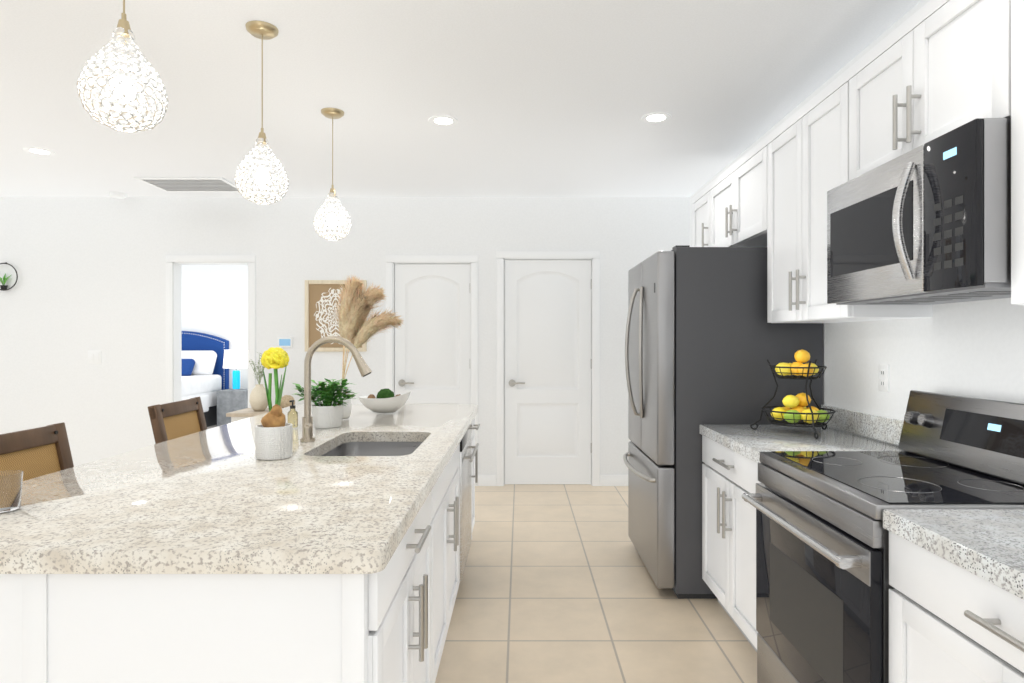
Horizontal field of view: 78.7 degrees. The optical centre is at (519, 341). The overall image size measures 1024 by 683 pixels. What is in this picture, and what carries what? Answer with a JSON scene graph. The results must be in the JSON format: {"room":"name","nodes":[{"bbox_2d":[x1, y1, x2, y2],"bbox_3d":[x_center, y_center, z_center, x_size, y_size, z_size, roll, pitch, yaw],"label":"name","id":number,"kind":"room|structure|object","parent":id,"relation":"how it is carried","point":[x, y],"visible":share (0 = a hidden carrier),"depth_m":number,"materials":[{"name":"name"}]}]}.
{"room":"kitchen","nodes":[
{"label":"kitchen","id":0,"kind":"room"},
{"bbox_2d":[182,265,247,388],"bbox_3d":[-4.550,0.000,10.060,5.540,2.600,0.120,0,0,0],"label":"wall","id":1,"kind":"structure","parent":0,"point":[214,300],"depth_m":10.00,"materials":[{"name":"paint"}]},
{"bbox_2d":[0,197,689,474],"bbox_3d":[-2.545,0.000,5.680,8.150,2.600,0.120,0,0,0],"label":"wall","id":2,"kind":"structure","parent":0,"point":[91,272],"depth_m":5.62,"materials":[{"name":"paint"}]},
{"bbox_2d":[0,262,17,290],"bbox_3d":[-4.620,-0.584,5.548,0.250,0.259,0.175,0,0,0],"label":"wall planter","id":3,"kind":"object","parent":2,"relation":"attached to","point":[3,287],"visible":1,"depth_m":5.58,"materials":[{"name":"black metal"}]},
{"bbox_2d":[278,338,292,347],"bbox_3d":[-2.110,0.010,5.608,0.130,0.090,0.023,0,0,0],"label":"thermostat","id":4,"kind":"object","parent":2,"relation":"attached to","point":[285,342],"visible":0.85,"depth_m":5.60,"materials":[{"name":"white plastic"}]},
{"bbox_2d":[305,280,366,351],"bbox_3d":[-1.655,-0.230,5.604,0.550,0.640,0.030,0,0,0],"label":"framed artwork","id":5,"kind":"object","parent":2,"relation":"attached to","point":[321,297],"visible":0.69,"depth_m":5.60,"materials":[{"name":"brown wood"}]},
{"bbox_2d":[166,251,627,485],"bbox_3d":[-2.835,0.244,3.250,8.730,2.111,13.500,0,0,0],"label":"door frame","id":6,"kind":"structure","parent":2,"relation":"attached to","point":[174,263],"depth_m":5.60,"materials":[{"name":"white wood"}]},
{"bbox_2d":[395,264,469,403],"bbox_3d":[-0.786,0.295,5.630,0.695,1.992,0.094,0,0,0],"label":"closet door","id":7,"kind":"structure","parent":2,"relation":"in","point":[432,341],"depth_m":5.64,"materials":[{"name":"white painted wood"},{"name":"nickel"}]},
{"bbox_2d":[505,260,591,483],"bbox_3d":[0.259,0.277,5.630,0.795,2.029,0.094,0,0,0],"label":"pantry door","id":8,"kind":"structure","parent":2,"relation":"in","point":[548,363],"depth_m":5.64,"materials":[{"name":"painted wood"},{"name":"nickel"}]},
{"bbox_2d":[0,0,920,196],"bbox_3d":[-2.485,-1.350,1.060,8.270,0.100,9.360,0,0,0],"label":"ceiling","id":9,"kind":"structure","parent":0,"point":[548,98],"depth_m":3.22,"materials":[{"name":"paint"}]},
{"bbox_2d":[23,147,55,155],"bbox_3d":[-3.280,-1.297,4.260,0.176,0.006,0.176,0,0,0],"label":"recessed light","id":10,"kind":"object","parent":9,"relation":"in","point":[38,151],"visible":1,"depth_m":4.25,"materials":[{"name":"white"}]},
{"bbox_2d":[109,192,126,198],"bbox_3d":[-3.530,-1.281,5.480,0.132,0.038,0.132,0,0,0],"label":"smoke detector","id":11,"kind":"object","parent":9,"relation":"attached to","point":[118,195],"visible":1,"depth_m":5.44,"materials":[{"name":"white plastic"}]},
{"bbox_2d":[77,0,167,132],"bbox_3d":[-1.070,-0.936,1.686,0.209,0.727,0.209,0,0,0],"label":"pendant light","id":12,"kind":"object","parent":9,"relation":"hanging from","point":[122,85],"visible":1,"depth_m":1.64,"materials":[{"name":"white"}]},
{"bbox_2d":[134,177,237,191],"bbox_3d":[-2.705,-1.294,5.155,0.690,0.012,0.450,0,0,0],"label":"ceiling vent","id":13,"kind":"object","parent":9,"relation":"in","point":[193,184],"visible":0.83,"depth_m":5.15,"materials":[{"name":"white metal"}]},
{"bbox_2d":[235,20,288,204],"bbox_3d":[-1.070,-0.936,2.590,0.209,0.727,0.209,0,0,0],"label":"pendant light","id":14,"kind":"object","parent":9,"relation":"hanging from","point":[259,182],"visible":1,"depth_m":2.54,"materials":[{"name":"white"}]},
{"bbox_2d":[313,108,351,240],"bbox_3d":[-1.060,-0.936,3.530,0.209,0.727,0.209,0,0,0],"label":"pendant light","id":15,"kind":"object","parent":9,"relation":"hanging from","point":[332,220],"visible":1,"depth_m":3.48,"materials":[{"name":"white"}]},
{"bbox_2d":[428,115,457,125],"bbox_3d":[-0.450,-1.297,3.670,0.176,0.006,0.176,0,0,0],"label":"recessed light","id":16,"kind":"object","parent":9,"relation":"in","point":[441,120],"visible":1,"depth_m":3.66,"materials":[{"name":"white"}]},
{"bbox_2d":[641,112,671,123],"bbox_3d":[0.790,-1.297,3.620,0.176,0.006,0.176,0,0,0],"label":"recessed light","id":17,"kind":"object","parent":9,"relation":"in","point":[656,117],"visible":1,"depth_m":3.61,"materials":[{"name":"white"}]},
{"bbox_2d":[435,484,756,682],"bbox_3d":[-2.485,1.350,1.060,8.270,0.100,9.360,0,0,0],"label":"floor","id":18,"kind":"structure","parent":0,"point":[557,584],"depth_m":3.03,"materials":[{"name":"tile"}]},
{"bbox_2d":[0,422,73,480],"bbox_3d":[-1.453,0.797,2.050,0.487,1.005,0.460,0,0,0],"label":"stool","id":19,"kind":"object","parent":18,"relation":"on","point":[36,452],"visible":0.12,"depth_m":2.13,"materials":[{"name":"brown wood"}]},
{"bbox_2d":[148,397,206,443],"bbox_3d":[-1.493,0.797,3.128,0.487,1.005,0.460,0,0,-3],"label":"stool","id":20,"kind":"object","parent":18,"relation":"on","point":[174,420],"visible":0.19,"depth_m":3.07,"materials":[{"name":"brown wood"}]},
{"bbox_2d":[0,412,479,682],"bbox_3d":[-0.830,0.881,2.684,1.180,0.839,2.848,0,0,0],"label":"kitchen island","id":21,"kind":"object","parent":18,"relation":"on","point":[392,627],"depth_m":1.26,"materials":[{"name":"white painted wood"},{"name":"stainless steel"}]},
{"bbox_2d":[0,404,477,575],"bbox_3d":[-0.877,0.479,2.677,1.206,0.127,2.885,0,0,0],"label":"island countertop","id":22,"kind":"structure","parent":21,"relation":"on","point":[202,503],"depth_m":1.58,"materials":[{"name":"beige stone"}]},
{"bbox_2d":[0,470,22,512],"bbox_3d":[-1.270,0.369,1.530,0.082,0.090,0.082,0,0,0],"label":"glass tumbler","id":23,"kind":"object","parent":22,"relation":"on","point":[11,481],"visible":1,"depth_m":1.52,"materials":[{"name":"clear"}]},
{"bbox_2d":[255,347,292,459],"bbox_3d":[-0.879,0.217,2.230,0.124,0.394,0.124,0,0,0],"label":"potted plant","id":24,"kind":"object","parent":22,"relation":"on","point":[274,435],"visible":1,"depth_m":2.20,"materials":[{"name":"white ceramic"}]},
{"bbox_2d":[287,400,297,427],"bbox_3d":[-1.100,0.349,3.017,0.048,0.131,0.054,0,0,0],"label":"soap dispenser","id":25,"kind":"object","parent":22,"relation":"on","point":[292,415],"visible":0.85,"depth_m":3.00,"materials":[{"name":"clear glass"}]},
{"bbox_2d":[292,378,356,427],"bbox_3d":[-0.948,0.294,3.054,0.352,0.240,0.300,0,0,0],"label":"plant","id":26,"kind":"object","parent":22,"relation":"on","point":[327,412],"visible":0.96,"depth_m":3.00,"materials":[{"name":"green plant"}]},
{"bbox_2d":[300,336,371,439],"bbox_3d":[-0.766,0.195,2.559,0.298,0.438,0.142,0,0,0],"label":"faucet","id":27,"kind":"object","parent":22,"relation":"on","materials":[{"name":"silver metal"}]},
{"bbox_2d":[335,275,403,418],"bbox_3d":[-0.826,0.020,3.372,0.417,0.788,0.243,0,0,0],"label":"vase","id":28,"kind":"object","parent":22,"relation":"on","point":[356,305],"visible":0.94,"depth_m":3.33,"materials":[{"name":"white ceramic"}]},
{"bbox_2d":[358,389,410,412],"bbox_3d":[-0.790,0.344,3.640,0.307,0.141,0.228,0,0,0],"label":"bowl","id":29,"kind":"object","parent":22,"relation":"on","point":[385,401],"visible":1,"depth_m":3.58,"materials":[{"name":"white ceramic"}]},
{"bbox_2d":[226,408,268,422],"bbox_3d":[-2.090,0.940,5.250,0.580,0.720,0.400,0,0,0],"label":"console table","id":30,"kind":"object","parent":18,"relation":"on","point":[241,414],"visible":0.21,"depth_m":5.08,"materials":[{"name":"brown wood"}]},
{"bbox_2d":[249,352,267,410],"bbox_3d":[-2.191,0.331,5.220,0.177,0.497,0.156,0,0,0],"label":"pineapple vase","id":31,"kind":"object","parent":30,"relation":"on","point":[258,399],"visible":0.88,"depth_m":5.18,"materials":[{"name":"beige ceramic"}]},
{"bbox_2d":[280,395,294,407],"bbox_3d":[-1.960,0.514,5.250,0.124,0.129,0.128,0,0,0],"label":"ball","id":32,"kind":"object","parent":30,"relation":"on","point":[285,400],"visible":0.62,"depth_m":5.20,"materials":[{"name":"beige"}]},
{"bbox_2d":[623,245,822,598],"bbox_3d":[1.065,0.406,3.560,0.918,1.787,0.852,0,0,0],"label":"refrigerator","id":33,"kind":"object","parent":18,"relation":"on","point":[705,341],"visible":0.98,"depth_m":3.13,"materials":[{"name":"silver metal"}]},
{"bbox_2d":[702,436,754,648],"bbox_3d":[1.219,0.881,2.720,0.618,0.838,0.810,0,0,0],"label":"base cabinet","id":34,"kind":"object","parent":18,"relation":"on","point":[728,521],"depth_m":2.70,"materials":[{"name":"white wood"}]},
{"bbox_2d":[699,424,902,463],"bbox_3d":[1.212,0.438,2.719,0.631,0.044,0.811,0,0,0],"label":"countertop","id":35,"kind":"structure","parent":34,"relation":"on","point":[742,439],"depth_m":2.66,"materials":[{"name":"grey stone"}]},
{"bbox_2d":[750,349,835,438],"bbox_3d":[1.257,0.224,2.794,0.358,0.377,0.360,0,0,0],"label":"fruit basket","id":36,"kind":"object","parent":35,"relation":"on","point":[794,410],"visible":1,"depth_m":2.79,"materials":[{"name":"yellow food"}]},
{"bbox_2d":[755,464,760,651],"bbox_3d":[1.219,0.881,1.930,0.618,0.838,0.888,0,0,0],"label":"base cabinet","id":37,"kind":"object","parent":18,"relation":"on","point":[756,465],"depth_m":2.44,"materials":[{"name":"white wood"}]},
{"bbox_2d":[742,390,1023,682],"bbox_3d":[1.168,0.739,1.930,0.717,1.121,0.756,0,0,0],"label":"range","id":38,"kind":"object","parent":18,"relation":"on","point":[823,586],"visible":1,"depth_m":1.86,"materials":[{"name":"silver metal"}]},
{"bbox_2d":[889,532,1023,682],"bbox_3d":[1.219,0.881,1.092,0.618,0.838,0.909,0,0,0],"label":"base cabinet","id":39,"kind":"object","parent":18,"relation":"on","point":[956,598],"depth_m":1.34,"materials":[{"name":"white wood"}]},
{"bbox_2d":[883,509,1023,603],"bbox_3d":[1.212,0.438,0.463,0.631,0.044,2.166,0,0,0],"label":"countertop","id":40,"kind":"structure","parent":39,"relation":"on","point":[988,544],"depth_m":1.35,"materials":[{"name":"grey stone"}]},
{"bbox_2d":[690,0,1023,420],"bbox_3d":[1.590,0.000,1.060,0.120,2.600,9.360,0,0,0],"label":"wall","id":41,"kind":"structure","parent":0,"point":[974,349],"depth_m":2.38,"materials":[{"name":"paint"}]},
{"bbox_2d":[692,186,707,246],"bbox_3d":[1.372,-0.551,4.204,0.313,0.918,0.424,0,0,0],"label":"upper cabinet","id":42,"kind":"object","parent":41,"relation":"attached to","point":[699,201],"depth_m":4.22,"materials":[{"name":"white wood"}]},
{"bbox_2d":[708,139,763,246],"bbox_3d":[1.372,-0.551,3.502,0.313,0.918,0.980,0,0,0],"label":"upper cabinet","id":43,"kind":"object","parent":41,"relation":"attached to","point":[736,196],"depth_m":3.47,"materials":[{"name":"white wood"}]},
{"bbox_2d":[764,79,876,322],"bbox_3d":[1.372,-0.551,2.691,0.313,0.918,0.761,0,0,0],"label":"upper cabinet","id":44,"kind":"object","parent":41,"relation":"attached to","point":[800,154],"depth_m":2.70,"materials":[{"name":"white wood"}]},
{"bbox_2d":[821,404,903,443],"bbox_3d":[1.518,0.365,1.252,0.020,0.099,3.744,0,0,0],"label":"backsplash","id":45,"kind":"structure","parent":41,"relation":"attached to","point":[877,427],"depth_m":2.72,"materials":[{"name":"grey stone"}]},
{"bbox_2d":[878,364,888,391],"bbox_3d":[1.526,0.152,2.620,0.008,0.115,0.070,0,0,0],"label":"electrical outlet","id":46,"kind":"object","parent":41,"relation":"attached to","point":[883,377],"visible":1,"depth_m":2.61,"materials":[{"name":"white plastic"}]},
{"bbox_2d":[836,0,999,319],"bbox_3d":[1.372,-0.551,1.929,0.313,0.918,0.880,0,0,0],"label":"upper cabinet","id":47,"kind":"object","parent":41,"relation":"attached to","point":[930,70],"depth_m":1.91,"materials":[{"name":"white wood"}]},
{"bbox_2d":[827,118,1010,304],"bbox_3d":[1.299,-0.345,1.930,0.456,0.422,0.756,0,0,0],"label":"microwave","id":48,"kind":"object","parent":47,"relation":"attached to","point":[928,223],"visible":1,"depth_m":1.75,"materials":[{"name":"silver metal"}]},
{"bbox_2d":[1000,0,1023,304],"bbox_3d":[1.372,-0.551,1.164,0.313,0.918,0.769,0,0,0],"label":"upper cabinet","id":49,"kind":"object","parent":41,"relation":"attached to","point":[1011,11],"depth_m":1.53,"materials":[{"name":"white wood"}]},
{"bbox_3d":[-4.550,1.350,7.930,5.540,0.100,4.380,0,0,0],"label":"floor","id":50,"kind":"structure","parent":0,"visible":0},
{"bbox_2d":[182,351,221,426],"bbox_3d":[-5.460,0.721,8.863,1.520,1.158,2.066,0,0,0],"label":"bed","id":51,"kind":"object","parent":50,"relation":"on","point":[201,381],"visible":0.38,"depth_m":9.54,"materials":[{"name":"fabric"}]},
{"bbox_2d":[182,331,228,389],"bbox_3d":[-5.460,0.565,9.944,1.600,1.470,0.099,0,0,0],"label":"headboard","id":52,"kind":"object","parent":50,"relation":"on","point":[197,341],"visible":0.23,"depth_m":9.90,"materials":[{"name":"blue"}]},
{"bbox_2d":[217,389,247,426],"bbox_3d":[-4.410,1.025,9.710,0.420,0.550,0.420,0,0,0],"label":"nightstand","id":53,"kind":"object","parent":50,"relation":"on","point":[229,400],"visible":0.54,"depth_m":9.50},
{"bbox_2d":[223,350,247,389],"bbox_3d":[-4.410,0.439,9.700,0.380,0.620,0.380,0,0,0],"label":"lamp","id":54,"kind":"object","parent":53,"relation":"on","point":[236,359],"visible":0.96,"depth_m":9.58,"materials":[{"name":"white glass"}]}
]}

